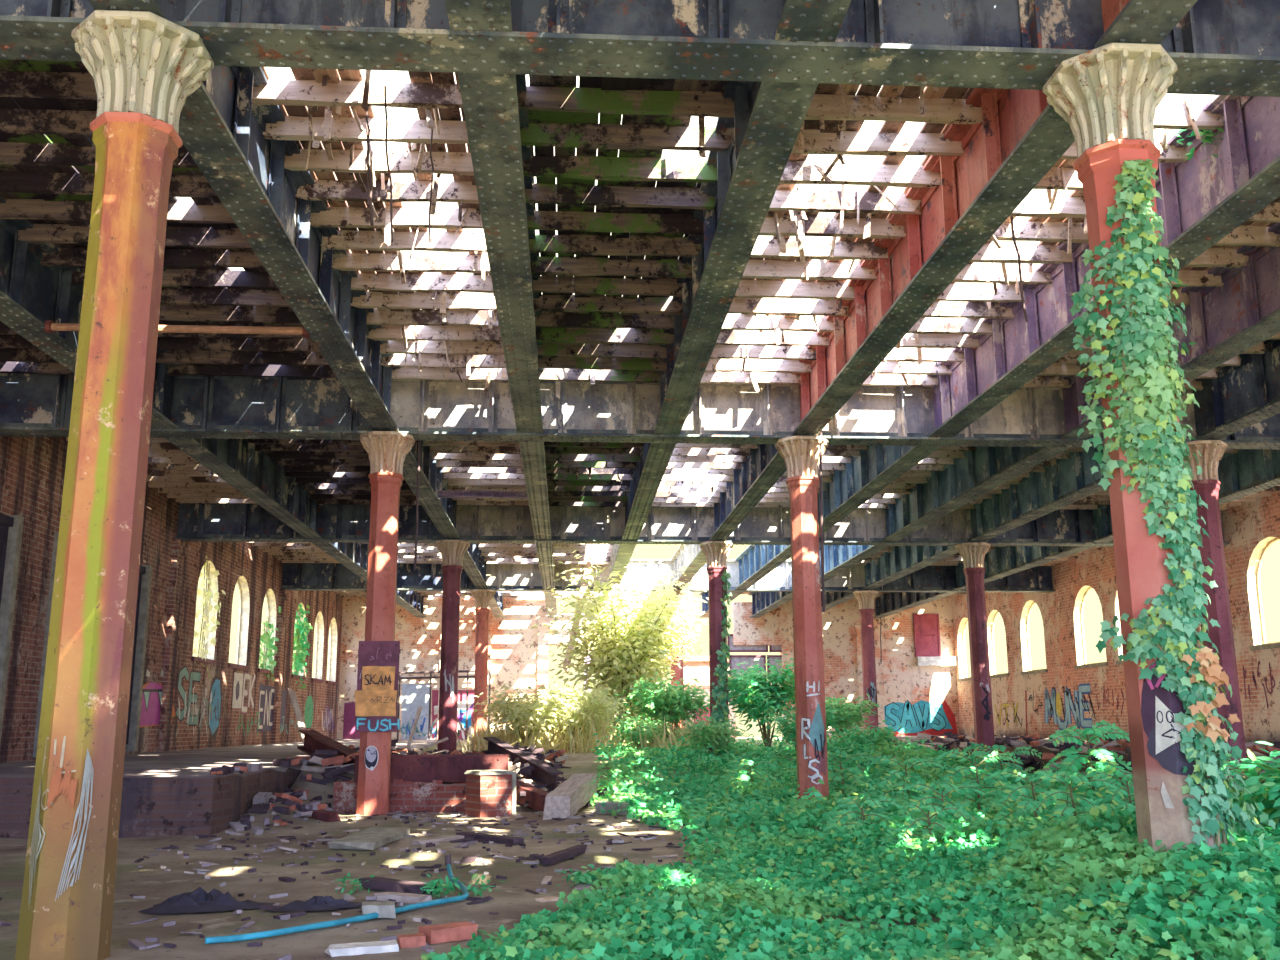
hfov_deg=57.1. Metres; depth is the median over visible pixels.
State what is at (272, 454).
joist
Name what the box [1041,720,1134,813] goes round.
sapling
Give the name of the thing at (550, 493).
joist
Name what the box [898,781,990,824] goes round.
sapling
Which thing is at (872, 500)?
joist
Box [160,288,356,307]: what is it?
joist
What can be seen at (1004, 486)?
joist
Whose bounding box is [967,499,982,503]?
joist
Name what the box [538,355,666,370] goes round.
joist
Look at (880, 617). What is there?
hanging wire
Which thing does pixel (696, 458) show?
joist
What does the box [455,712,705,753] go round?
dry grass
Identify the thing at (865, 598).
column
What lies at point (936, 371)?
hanging wire
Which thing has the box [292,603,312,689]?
ivy
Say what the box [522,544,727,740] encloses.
young tree
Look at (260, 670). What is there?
window
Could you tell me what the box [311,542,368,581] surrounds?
roof beam
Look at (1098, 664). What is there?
window
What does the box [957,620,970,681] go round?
window
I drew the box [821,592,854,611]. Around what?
roof beam
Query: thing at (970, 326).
joist
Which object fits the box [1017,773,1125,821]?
sapling
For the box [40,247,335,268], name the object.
joist
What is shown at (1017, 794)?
sapling
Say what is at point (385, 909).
stone block
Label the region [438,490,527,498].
joist
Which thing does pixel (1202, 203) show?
roof beam
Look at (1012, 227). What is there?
hanging wire
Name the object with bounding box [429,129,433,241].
hanging wire
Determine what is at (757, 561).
roof beam
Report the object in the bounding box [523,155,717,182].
joist
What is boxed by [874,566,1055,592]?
girder
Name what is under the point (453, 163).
joist
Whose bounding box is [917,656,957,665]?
stone ledge
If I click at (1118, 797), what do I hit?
sapling
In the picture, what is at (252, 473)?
roof beam
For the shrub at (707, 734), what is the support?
on the floor
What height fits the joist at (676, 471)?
0.219 m
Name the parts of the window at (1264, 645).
sill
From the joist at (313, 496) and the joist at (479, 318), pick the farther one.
the joist at (313, 496)
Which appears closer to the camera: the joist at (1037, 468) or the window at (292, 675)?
the joist at (1037, 468)
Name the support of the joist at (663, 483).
on the roof beam at (765, 466)
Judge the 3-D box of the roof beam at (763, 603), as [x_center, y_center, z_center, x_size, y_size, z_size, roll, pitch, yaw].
[5.205,4.370,45.511,0.400,1.000,10.836,0,-12,-4]
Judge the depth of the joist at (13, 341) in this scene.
16.59 m
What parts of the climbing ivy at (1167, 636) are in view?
stem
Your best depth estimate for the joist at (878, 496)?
28.10 m
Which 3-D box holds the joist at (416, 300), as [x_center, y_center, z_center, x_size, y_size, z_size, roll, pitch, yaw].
[-2.587,-2.303,15.137,2.260,0.222,0.086,1,-12,-4]
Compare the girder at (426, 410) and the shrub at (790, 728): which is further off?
the shrub at (790, 728)
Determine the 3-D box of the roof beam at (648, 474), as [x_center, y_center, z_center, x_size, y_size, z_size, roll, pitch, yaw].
[0.070,-0.056,23.951,0.400,1.013,10.787,0,-12,-4]
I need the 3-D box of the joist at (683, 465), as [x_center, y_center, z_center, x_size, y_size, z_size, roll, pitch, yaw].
[1.106,-0.338,24.725,2.317,0.223,0.089,0,-12,-3]
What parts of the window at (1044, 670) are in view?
sill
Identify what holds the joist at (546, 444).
on the roof beam at (532, 453)
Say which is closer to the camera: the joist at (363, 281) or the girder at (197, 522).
the joist at (363, 281)
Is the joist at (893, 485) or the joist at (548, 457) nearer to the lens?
the joist at (548, 457)
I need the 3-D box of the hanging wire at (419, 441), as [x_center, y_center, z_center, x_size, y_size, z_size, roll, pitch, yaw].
[-3.470,-0.041,18.412,0.055,2.915,0.049,-4,-12,19]
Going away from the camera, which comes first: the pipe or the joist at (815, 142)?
the joist at (815, 142)
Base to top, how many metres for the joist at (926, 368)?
0.217 m
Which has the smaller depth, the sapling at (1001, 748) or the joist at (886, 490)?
the sapling at (1001, 748)
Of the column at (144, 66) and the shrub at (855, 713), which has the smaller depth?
the column at (144, 66)
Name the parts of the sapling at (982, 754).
stem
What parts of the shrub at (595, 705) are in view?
stem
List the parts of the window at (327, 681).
sill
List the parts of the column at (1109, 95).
cap plate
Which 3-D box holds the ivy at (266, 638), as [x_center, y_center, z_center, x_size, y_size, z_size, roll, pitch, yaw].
[-11.784,5.202,37.234,0.578,2.558,1.787,0,-12,-4]
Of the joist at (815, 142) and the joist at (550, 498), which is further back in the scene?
the joist at (550, 498)
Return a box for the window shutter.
[913,614,940,656]
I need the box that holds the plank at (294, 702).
[288,688,305,743]
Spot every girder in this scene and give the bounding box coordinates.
[0,0,94,61]
[0,373,371,439]
[156,0,1103,89]
[174,503,443,542]
[280,563,475,590]
[390,379,799,443]
[453,505,716,544]
[486,559,675,591]
[677,560,864,591]
[717,507,971,545]
[817,385,1196,447]
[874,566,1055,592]
[984,509,1228,546]
[1160,0,1279,96]
[1219,413,1279,449]
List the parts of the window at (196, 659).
sill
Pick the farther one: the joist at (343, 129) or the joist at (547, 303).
the joist at (547, 303)
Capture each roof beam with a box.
[0,195,180,429]
[88,0,164,17]
[165,438,321,538]
[178,66,399,431]
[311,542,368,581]
[396,591,425,616]
[403,440,459,538]
[445,0,511,31]
[457,73,543,433]
[462,543,488,588]
[490,591,504,616]
[519,442,550,539]
[536,544,554,588]
[544,591,556,616]
[609,544,635,588]
[622,443,675,539]
[654,81,817,434]
[671,544,706,588]
[699,592,742,617]
[709,444,786,540]
[735,545,790,589]
[749,592,791,617]
[775,0,850,42]
[791,88,1074,435]
[817,445,940,535]
[819,545,889,581]
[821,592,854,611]
[862,545,957,589]
[873,592,957,617]
[882,446,1068,541]
[927,95,1279,437]
[953,546,1094,589]
[968,447,1108,541]
[1059,223,1279,438]
[1092,449,1279,542]
[1094,0,1197,47]
[1192,339,1279,439]
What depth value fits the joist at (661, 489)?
27.18 m
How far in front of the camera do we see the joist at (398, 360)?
17.58 m
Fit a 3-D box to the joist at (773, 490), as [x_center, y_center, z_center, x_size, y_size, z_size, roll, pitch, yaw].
[3.138,0.191,27.349,2.319,0.216,0.080,0,-10,-4]
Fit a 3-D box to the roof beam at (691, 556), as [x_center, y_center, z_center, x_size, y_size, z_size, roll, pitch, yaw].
[1.561,2.143,34.654,0.400,1.000,10.787,0,-12,-4]
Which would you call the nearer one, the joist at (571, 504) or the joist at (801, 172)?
the joist at (801, 172)
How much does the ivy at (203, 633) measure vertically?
4.623 m
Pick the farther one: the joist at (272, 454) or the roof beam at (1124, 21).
the joist at (272, 454)
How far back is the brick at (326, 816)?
16.06 m
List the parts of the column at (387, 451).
cap plate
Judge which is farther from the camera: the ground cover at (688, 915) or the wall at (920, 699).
the wall at (920, 699)
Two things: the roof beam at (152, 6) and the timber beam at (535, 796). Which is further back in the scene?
the timber beam at (535, 796)
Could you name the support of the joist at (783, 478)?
attached to the roof beam at (765, 466)
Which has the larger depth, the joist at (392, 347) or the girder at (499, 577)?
the girder at (499, 577)
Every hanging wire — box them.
[365,123,373,225]
[366,105,369,204]
[384,86,392,241]
[414,440,420,569]
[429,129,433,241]
[819,431,824,611]
[880,617,881,661]
[936,371,940,399]
[1010,216,1027,321]
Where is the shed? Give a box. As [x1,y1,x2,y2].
[665,656,736,738]
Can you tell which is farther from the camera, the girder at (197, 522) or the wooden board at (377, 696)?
the girder at (197, 522)
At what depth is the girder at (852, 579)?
40.10 m
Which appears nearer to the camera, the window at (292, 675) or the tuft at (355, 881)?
the tuft at (355, 881)
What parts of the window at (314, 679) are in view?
sill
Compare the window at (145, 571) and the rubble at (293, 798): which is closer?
the rubble at (293, 798)
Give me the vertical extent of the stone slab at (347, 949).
0.043 m
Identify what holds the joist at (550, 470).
on the roof beam at (532, 453)
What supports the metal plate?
attached to the column at (387, 451)
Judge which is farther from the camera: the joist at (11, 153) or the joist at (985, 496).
the joist at (985, 496)
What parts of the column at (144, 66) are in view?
cap plate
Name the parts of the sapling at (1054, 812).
stem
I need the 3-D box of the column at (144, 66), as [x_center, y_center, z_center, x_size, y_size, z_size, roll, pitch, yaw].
[-3.239,0.070,7.122,0.823,5.972,0.823,0,-12,-4]
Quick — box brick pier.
[464,770,516,817]
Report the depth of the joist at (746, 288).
14.76 m
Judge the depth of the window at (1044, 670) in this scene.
43.21 m
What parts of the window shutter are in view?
rail, rail, rail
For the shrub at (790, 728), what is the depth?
25.50 m
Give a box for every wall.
[0,436,342,762]
[327,597,967,740]
[333,779,466,813]
[952,491,1279,744]
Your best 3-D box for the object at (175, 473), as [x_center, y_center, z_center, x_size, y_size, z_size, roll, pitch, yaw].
[1.528,1.716,34.715,26.135,0.200,31.827,0,-12,-4]
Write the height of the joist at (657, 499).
0.217 m
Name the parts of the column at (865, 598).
cap plate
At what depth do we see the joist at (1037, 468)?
25.13 m
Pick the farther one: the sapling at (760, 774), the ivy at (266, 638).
the ivy at (266, 638)
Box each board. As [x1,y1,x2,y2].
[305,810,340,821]
[355,666,396,715]
[359,876,436,894]
[374,892,431,903]
[411,835,463,844]
[456,832,523,844]
[535,896,561,902]
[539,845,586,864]
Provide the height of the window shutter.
1.851 m
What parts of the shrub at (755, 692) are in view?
stem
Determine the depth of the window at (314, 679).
45.58 m
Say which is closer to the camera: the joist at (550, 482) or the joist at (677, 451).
the joist at (677, 451)
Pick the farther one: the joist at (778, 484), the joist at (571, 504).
the joist at (571, 504)
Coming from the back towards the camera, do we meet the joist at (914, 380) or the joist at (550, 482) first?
the joist at (550, 482)
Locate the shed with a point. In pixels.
(697, 667)
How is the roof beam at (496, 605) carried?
hanging from the ceiling
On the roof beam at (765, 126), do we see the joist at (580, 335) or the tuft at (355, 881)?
the joist at (580, 335)
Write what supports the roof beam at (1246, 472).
hanging from the ceiling
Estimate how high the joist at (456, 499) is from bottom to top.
0.217 m
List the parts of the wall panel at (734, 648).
rail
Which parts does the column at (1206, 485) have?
cap plate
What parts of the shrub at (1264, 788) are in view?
stem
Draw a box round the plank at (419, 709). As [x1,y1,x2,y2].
[406,707,421,750]
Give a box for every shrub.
[473,680,590,743]
[503,673,638,751]
[607,711,671,748]
[613,672,709,741]
[671,712,751,754]
[722,654,794,746]
[752,697,850,748]
[825,694,879,740]
[833,720,909,754]
[1219,741,1279,830]
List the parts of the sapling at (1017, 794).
stem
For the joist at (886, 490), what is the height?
0.219 m
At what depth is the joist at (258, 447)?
22.98 m
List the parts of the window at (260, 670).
sill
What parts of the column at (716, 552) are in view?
cap plate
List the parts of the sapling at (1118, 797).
stem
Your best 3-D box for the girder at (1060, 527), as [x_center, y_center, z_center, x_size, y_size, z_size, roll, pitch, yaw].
[11.659,1.148,29.967,6.565,1.053,0.460,0,-12,-4]
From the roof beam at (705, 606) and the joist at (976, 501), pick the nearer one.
the joist at (976, 501)
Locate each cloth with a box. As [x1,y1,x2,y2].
[138,887,274,913]
[265,896,361,911]
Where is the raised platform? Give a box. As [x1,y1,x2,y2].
[0,739,460,838]
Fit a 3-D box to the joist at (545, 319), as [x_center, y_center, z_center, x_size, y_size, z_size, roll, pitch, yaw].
[-0.463,-2.162,15.894,2.144,0.218,0.086,0,-12,-4]
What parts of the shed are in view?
door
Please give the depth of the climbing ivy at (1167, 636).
7.33 m
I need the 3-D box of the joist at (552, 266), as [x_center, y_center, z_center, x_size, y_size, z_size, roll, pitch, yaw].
[-0.352,-2.539,14.026,2.240,0.220,0.089,1,-12,-4]
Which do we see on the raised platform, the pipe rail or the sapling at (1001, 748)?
the pipe rail
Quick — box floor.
[0,737,1271,959]
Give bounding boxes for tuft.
[329,872,374,894]
[420,874,461,897]
[449,872,502,896]
[555,864,598,885]
[586,861,629,885]
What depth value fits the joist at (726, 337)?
16.62 m
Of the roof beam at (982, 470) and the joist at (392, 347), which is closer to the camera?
the joist at (392, 347)
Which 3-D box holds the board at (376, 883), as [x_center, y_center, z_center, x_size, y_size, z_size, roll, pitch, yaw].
[-1.907,3.195,9.259,0.840,0.075,0.172,-10,-15,39]
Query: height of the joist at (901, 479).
0.218 m
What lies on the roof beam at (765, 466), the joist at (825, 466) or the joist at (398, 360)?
the joist at (825, 466)
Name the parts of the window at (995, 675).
sill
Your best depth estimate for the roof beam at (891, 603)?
46.93 m
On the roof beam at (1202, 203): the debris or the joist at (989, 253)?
the joist at (989, 253)
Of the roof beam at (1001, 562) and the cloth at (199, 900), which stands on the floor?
the cloth at (199, 900)
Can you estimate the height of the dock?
0.849 m
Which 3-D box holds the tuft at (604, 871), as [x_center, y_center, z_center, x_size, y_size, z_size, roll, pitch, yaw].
[-0.263,3.291,9.714,0.379,0.248,0.361,0,-12,-4]
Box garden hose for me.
[205,855,468,943]
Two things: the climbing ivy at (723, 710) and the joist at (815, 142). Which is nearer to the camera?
the joist at (815, 142)
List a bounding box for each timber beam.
[516,780,548,810]
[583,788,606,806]
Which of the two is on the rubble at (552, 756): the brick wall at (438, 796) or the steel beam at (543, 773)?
the steel beam at (543, 773)
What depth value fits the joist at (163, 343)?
16.78 m
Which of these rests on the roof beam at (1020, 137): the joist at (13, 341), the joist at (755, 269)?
the joist at (755, 269)
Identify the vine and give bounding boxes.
[563,562,592,672]
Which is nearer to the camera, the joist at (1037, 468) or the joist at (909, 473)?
the joist at (1037, 468)
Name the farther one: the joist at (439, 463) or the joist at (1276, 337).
the joist at (439, 463)
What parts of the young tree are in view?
stem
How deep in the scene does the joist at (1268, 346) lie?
17.07 m
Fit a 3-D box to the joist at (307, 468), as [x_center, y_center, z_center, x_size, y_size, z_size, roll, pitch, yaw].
[-5.996,-0.274,24.914,3.627,0.217,0.080,1,-12,-4]
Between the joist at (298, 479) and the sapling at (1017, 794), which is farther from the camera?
the joist at (298, 479)
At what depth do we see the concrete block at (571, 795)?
16.81 m
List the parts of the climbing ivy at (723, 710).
stem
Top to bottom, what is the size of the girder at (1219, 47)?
1.053 m
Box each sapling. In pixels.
[718,757,781,792]
[819,796,902,832]
[827,750,879,795]
[861,755,947,808]
[878,802,973,849]
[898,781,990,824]
[921,749,1026,814]
[958,743,1047,793]
[976,768,1081,820]
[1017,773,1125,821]
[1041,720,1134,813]
[1076,770,1134,814]
[1222,758,1278,830]
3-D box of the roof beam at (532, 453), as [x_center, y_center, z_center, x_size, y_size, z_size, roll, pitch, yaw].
[-2.052,-0.074,23.821,0.400,1.013,10.787,0,-12,-4]
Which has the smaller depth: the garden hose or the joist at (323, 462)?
the garden hose
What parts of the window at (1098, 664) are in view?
sill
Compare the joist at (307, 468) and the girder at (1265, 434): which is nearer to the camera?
the girder at (1265, 434)
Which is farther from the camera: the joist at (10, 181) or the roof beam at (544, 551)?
the roof beam at (544, 551)
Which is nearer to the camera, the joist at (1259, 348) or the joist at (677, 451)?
the joist at (1259, 348)
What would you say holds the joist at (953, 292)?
attached to the roof beam at (1202, 203)
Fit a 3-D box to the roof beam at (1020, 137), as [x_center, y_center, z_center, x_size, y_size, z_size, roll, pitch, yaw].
[2.899,-2.224,13.516,0.400,1.013,10.787,0,-12,-4]
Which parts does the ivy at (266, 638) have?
stem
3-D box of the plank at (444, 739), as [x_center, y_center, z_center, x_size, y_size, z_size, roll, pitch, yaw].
[-3.924,5.067,22.645,0.474,0.231,0.108,0,-12,-3]
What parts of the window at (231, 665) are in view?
sill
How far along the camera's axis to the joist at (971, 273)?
14.29 m
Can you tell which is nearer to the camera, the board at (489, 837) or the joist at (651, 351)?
the board at (489, 837)
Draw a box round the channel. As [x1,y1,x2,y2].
[354,754,508,782]
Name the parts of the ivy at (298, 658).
stem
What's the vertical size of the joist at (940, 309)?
0.217 m
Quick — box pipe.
[44,321,309,336]
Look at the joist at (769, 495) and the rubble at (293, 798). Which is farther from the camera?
the joist at (769, 495)
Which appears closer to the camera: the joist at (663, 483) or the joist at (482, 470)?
the joist at (482, 470)
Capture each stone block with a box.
[362,901,395,918]
[595,801,639,814]
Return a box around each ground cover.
[421,803,1279,959]
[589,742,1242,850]
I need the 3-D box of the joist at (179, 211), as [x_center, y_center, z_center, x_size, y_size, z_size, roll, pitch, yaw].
[-5.211,-2.846,12.480,3.392,0.217,0.081,0,-11,-4]
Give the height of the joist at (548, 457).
0.217 m
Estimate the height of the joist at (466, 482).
0.219 m
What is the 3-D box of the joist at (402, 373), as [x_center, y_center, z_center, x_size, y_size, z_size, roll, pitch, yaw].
[-2.784,-1.658,18.245,2.260,0.224,0.088,1,-12,-4]
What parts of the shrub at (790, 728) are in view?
stem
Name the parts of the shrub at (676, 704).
stem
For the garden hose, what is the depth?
7.67 m
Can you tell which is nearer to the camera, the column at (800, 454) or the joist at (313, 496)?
the column at (800, 454)
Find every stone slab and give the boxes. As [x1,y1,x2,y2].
[325,940,398,956]
[328,827,409,849]
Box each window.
[0,513,23,744]
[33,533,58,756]
[125,565,151,750]
[191,574,216,664]
[227,580,248,669]
[258,594,275,674]
[291,674,305,679]
[311,617,323,682]
[326,624,336,684]
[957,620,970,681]
[990,612,1008,677]
[1021,602,1047,674]
[1074,587,1107,668]
[1249,538,1279,650]
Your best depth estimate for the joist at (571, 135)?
10.88 m
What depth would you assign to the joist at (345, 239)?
13.23 m
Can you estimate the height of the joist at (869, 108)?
0.214 m
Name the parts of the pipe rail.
post, post, rail, rail, post, post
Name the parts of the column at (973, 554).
cap plate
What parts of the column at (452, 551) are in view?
cap plate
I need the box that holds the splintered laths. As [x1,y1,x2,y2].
[305,70,1200,495]
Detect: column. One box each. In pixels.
[15,10,213,959]
[356,431,414,814]
[436,539,469,751]
[471,589,494,746]
[666,590,687,727]
[700,541,732,743]
[775,436,828,800]
[853,590,878,732]
[955,542,995,765]
[1043,42,1222,855]
[1183,440,1246,780]
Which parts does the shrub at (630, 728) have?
stem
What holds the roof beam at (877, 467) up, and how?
hanging from the ceiling
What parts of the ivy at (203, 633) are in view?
stem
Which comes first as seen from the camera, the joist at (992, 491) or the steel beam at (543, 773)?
the steel beam at (543, 773)
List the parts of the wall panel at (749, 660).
rail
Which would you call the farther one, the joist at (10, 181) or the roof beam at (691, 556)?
the roof beam at (691, 556)
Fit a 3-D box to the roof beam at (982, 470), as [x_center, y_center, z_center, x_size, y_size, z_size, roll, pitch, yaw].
[6.544,-0.001,24.350,0.400,1.013,10.787,0,-12,-4]
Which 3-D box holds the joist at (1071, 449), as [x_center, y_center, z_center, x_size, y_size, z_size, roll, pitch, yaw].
[7.696,-0.673,23.260,2.330,0.216,0.081,1,-11,-3]
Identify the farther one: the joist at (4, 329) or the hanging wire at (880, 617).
the hanging wire at (880, 617)
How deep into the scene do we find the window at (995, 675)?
46.80 m
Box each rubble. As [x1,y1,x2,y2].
[210,751,357,834]
[300,739,571,807]
[900,731,1279,785]
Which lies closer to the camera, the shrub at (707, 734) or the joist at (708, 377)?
the joist at (708, 377)
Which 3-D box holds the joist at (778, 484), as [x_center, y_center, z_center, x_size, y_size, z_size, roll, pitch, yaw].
[3.178,0.068,26.726,2.319,0.216,0.080,0,-13,-3]
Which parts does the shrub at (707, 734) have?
stem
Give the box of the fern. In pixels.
[1171,128,1223,162]
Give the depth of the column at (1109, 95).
7.55 m
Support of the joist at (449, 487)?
attached to the roof beam at (532, 453)
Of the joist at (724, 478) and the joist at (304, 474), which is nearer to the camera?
the joist at (304, 474)
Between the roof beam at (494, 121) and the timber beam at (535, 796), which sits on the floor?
the timber beam at (535, 796)
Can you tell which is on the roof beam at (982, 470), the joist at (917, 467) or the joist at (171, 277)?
the joist at (917, 467)
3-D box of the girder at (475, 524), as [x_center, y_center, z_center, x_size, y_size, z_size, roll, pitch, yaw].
[-1.347,1.038,29.167,6.502,1.053,0.460,0,-12,-4]
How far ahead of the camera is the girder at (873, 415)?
18.91 m
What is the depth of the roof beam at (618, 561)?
33.17 m
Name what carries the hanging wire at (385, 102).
hanging from the splintered laths
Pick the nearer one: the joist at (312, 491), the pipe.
the pipe
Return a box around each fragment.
[397,933,425,947]
[418,921,477,943]
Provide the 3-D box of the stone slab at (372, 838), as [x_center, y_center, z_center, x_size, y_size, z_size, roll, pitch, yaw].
[-2.980,3.991,13.127,0.533,0.075,2.064,0,-12,1]
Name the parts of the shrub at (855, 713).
stem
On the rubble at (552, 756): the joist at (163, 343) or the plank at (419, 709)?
the plank at (419, 709)
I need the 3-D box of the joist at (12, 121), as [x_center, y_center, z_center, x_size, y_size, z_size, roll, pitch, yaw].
[-5.044,-3.227,10.619,3.512,0.218,0.085,0,-12,-4]
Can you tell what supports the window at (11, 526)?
in the wall at (182, 708)
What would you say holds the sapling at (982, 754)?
on the floor
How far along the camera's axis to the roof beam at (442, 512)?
23.71 m
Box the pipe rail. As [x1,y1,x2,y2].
[397,670,490,739]
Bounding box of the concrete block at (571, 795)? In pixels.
[543,773,596,819]
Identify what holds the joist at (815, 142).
on the roof beam at (1020, 137)
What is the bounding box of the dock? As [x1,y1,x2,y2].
[829,735,1279,781]
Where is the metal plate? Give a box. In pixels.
[355,641,400,731]
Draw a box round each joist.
[0,71,96,99]
[0,108,272,139]
[0,142,198,167]
[0,171,297,199]
[0,199,234,222]
[0,321,17,333]
[0,334,38,348]
[0,348,58,362]
[0,361,178,375]
[14,224,250,247]
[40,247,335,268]
[41,253,53,265]
[71,266,351,290]
[156,350,328,364]
[157,337,319,351]
[158,321,371,338]
[159,304,301,323]
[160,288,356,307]
[167,364,336,377]
[245,439,422,444]
[254,444,430,452]
[263,116,468,143]
[264,451,368,458]
[271,458,369,465]
[283,465,369,471]
[284,149,473,175]
[285,471,444,478]
[295,180,478,203]
[295,477,406,483]
[299,483,410,489]
[307,489,413,494]
[309,494,454,500]
[310,207,482,228]
[317,499,457,505]
[320,230,486,251]
[332,253,490,273]
[351,273,493,292]
[351,291,496,310]
[366,309,498,326]
[367,325,501,341]
[380,340,503,354]
[381,354,505,368]
[392,367,507,380]
[422,441,518,445]
[430,446,520,453]
[431,453,521,460]
[436,460,522,467]
[438,490,527,498]
[442,467,523,473]
[442,473,524,479]
[447,479,525,485]
[447,485,526,490]
[452,498,527,500]
[457,501,528,505]
[520,123,732,150]
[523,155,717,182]
[525,183,714,209]
[527,211,703,234]
[529,234,700,255]
[530,256,691,277]
[533,276,681,296]
[533,294,681,314]
[535,311,673,328]
[536,327,673,344]
[537,342,666,358]
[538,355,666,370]
[539,368,659,382]
[544,442,643,447]
[545,447,639,453]
[545,454,639,461]
[546,461,635,467]
[547,467,632,474]
[547,474,632,480]
[548,480,629,485]
[548,486,629,491]
[548,491,627,496]
[548,496,627,501]
[549,502,624,506]
[651,502,713,506]
[653,497,719,502]
[655,492,719,496]
[657,487,726,491]
[659,481,726,486]
[662,475,733,481]
[664,468,733,474]
[666,462,741,468]
[669,455,747,462]
[671,448,749,455]
[675,443,757,448]
[700,372,800,383]
[705,359,811,372]
[710,344,816,359]
[716,330,829,345]
[721,314,833,331]
[728,298,848,315]
[734,280,854,299]
[742,260,876,279]
[750,238,890,259]
[755,502,789,507]
[758,215,906,238]
[759,497,789,502]
[763,493,788,497]
[767,488,819,492]
[769,190,921,214]
[772,482,822,487]
[777,476,831,482]
[779,161,940,187]
[782,470,833,476]
[791,130,963,155]
[804,94,982,123]
[809,361,951,374]
[818,463,845,469]
[822,449,859,456]
[822,456,852,462]
[826,445,868,449]
[845,465,944,470]
[848,301,1013,318]
[858,504,887,508]
[862,374,937,386]
[863,498,895,503]
[872,494,901,498]
[875,264,1052,283]
[877,488,910,493]
[885,483,915,488]
[886,347,964,361]
[886,504,974,508]
[892,477,927,482]
[895,333,980,347]
[900,470,930,476]
[902,221,1088,242]
[907,317,992,334]
[916,458,953,464]
[926,451,964,457]
[935,284,1024,301]
[935,446,975,450]
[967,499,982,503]
[970,244,1075,263]
[976,494,991,498]
[985,490,1001,493]
[993,484,1009,489]
[1004,478,1021,483]
[1010,197,1085,217]
[1015,472,1029,477]
[1021,376,1068,387]
[1025,465,1044,471]
[1033,167,1082,190]
[1037,363,1087,375]
[1038,459,1057,465]
[1049,452,1070,458]
[1054,350,1095,363]
[1060,138,1187,161]
[1062,447,1083,451]
[1068,380,1203,389]
[1072,336,1096,349]
[1083,368,1217,378]
[1154,103,1224,129]
[1166,270,1223,286]
[1167,288,1189,305]
[1185,248,1248,267]
[1214,225,1279,246]
[1219,356,1240,365]
[1242,342,1264,353]
[1247,203,1279,222]
[1265,344,1272,351]
[1267,332,1279,339]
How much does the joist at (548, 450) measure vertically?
0.223 m
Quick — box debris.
[0,799,803,959]
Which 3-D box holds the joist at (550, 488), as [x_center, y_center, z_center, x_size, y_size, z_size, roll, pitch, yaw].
[-1.170,0.154,27.083,2.169,0.218,0.082,0,-13,-4]
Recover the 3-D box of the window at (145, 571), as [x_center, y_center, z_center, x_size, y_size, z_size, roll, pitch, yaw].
[-10.922,3.745,25.135,0.200,4.027,1.420,0,-12,-4]
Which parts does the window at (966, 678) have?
sill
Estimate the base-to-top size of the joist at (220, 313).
0.216 m
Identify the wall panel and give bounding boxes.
[727,634,767,651]
[729,655,765,678]
[767,655,781,678]
[769,645,781,651]
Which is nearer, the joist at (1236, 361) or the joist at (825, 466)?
the joist at (1236, 361)
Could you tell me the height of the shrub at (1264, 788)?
0.808 m
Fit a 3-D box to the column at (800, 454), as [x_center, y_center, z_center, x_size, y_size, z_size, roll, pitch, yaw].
[2.579,2.311,18.089,0.823,5.972,0.823,0,-12,-4]
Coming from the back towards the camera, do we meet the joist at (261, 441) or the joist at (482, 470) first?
the joist at (482, 470)
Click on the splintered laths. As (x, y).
(386, 230)
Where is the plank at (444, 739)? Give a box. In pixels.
[424,737,447,748]
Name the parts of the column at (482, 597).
cap plate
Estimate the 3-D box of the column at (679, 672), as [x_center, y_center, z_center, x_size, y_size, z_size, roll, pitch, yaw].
[1.241,6.684,39.225,0.823,5.972,0.823,0,-12,-4]
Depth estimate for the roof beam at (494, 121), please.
10.65 m
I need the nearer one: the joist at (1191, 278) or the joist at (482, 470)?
the joist at (1191, 278)
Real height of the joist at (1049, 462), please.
0.216 m
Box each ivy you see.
[193,555,225,678]
[259,606,280,682]
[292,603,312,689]
[710,569,732,742]
[1069,159,1275,851]
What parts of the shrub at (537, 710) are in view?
stem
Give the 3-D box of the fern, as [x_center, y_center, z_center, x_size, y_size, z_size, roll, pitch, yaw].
[5.139,-3.128,10.770,0.752,0.576,0.513,-1,-12,4]
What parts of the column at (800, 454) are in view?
cap plate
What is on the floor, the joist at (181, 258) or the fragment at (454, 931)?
the fragment at (454, 931)
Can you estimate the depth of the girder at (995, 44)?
7.95 m
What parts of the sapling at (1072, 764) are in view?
stem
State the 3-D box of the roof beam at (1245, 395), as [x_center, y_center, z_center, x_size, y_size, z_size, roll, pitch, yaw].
[9.386,-2.169,13.915,0.400,1.013,10.787,0,-12,-4]
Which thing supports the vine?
hanging from the ceiling

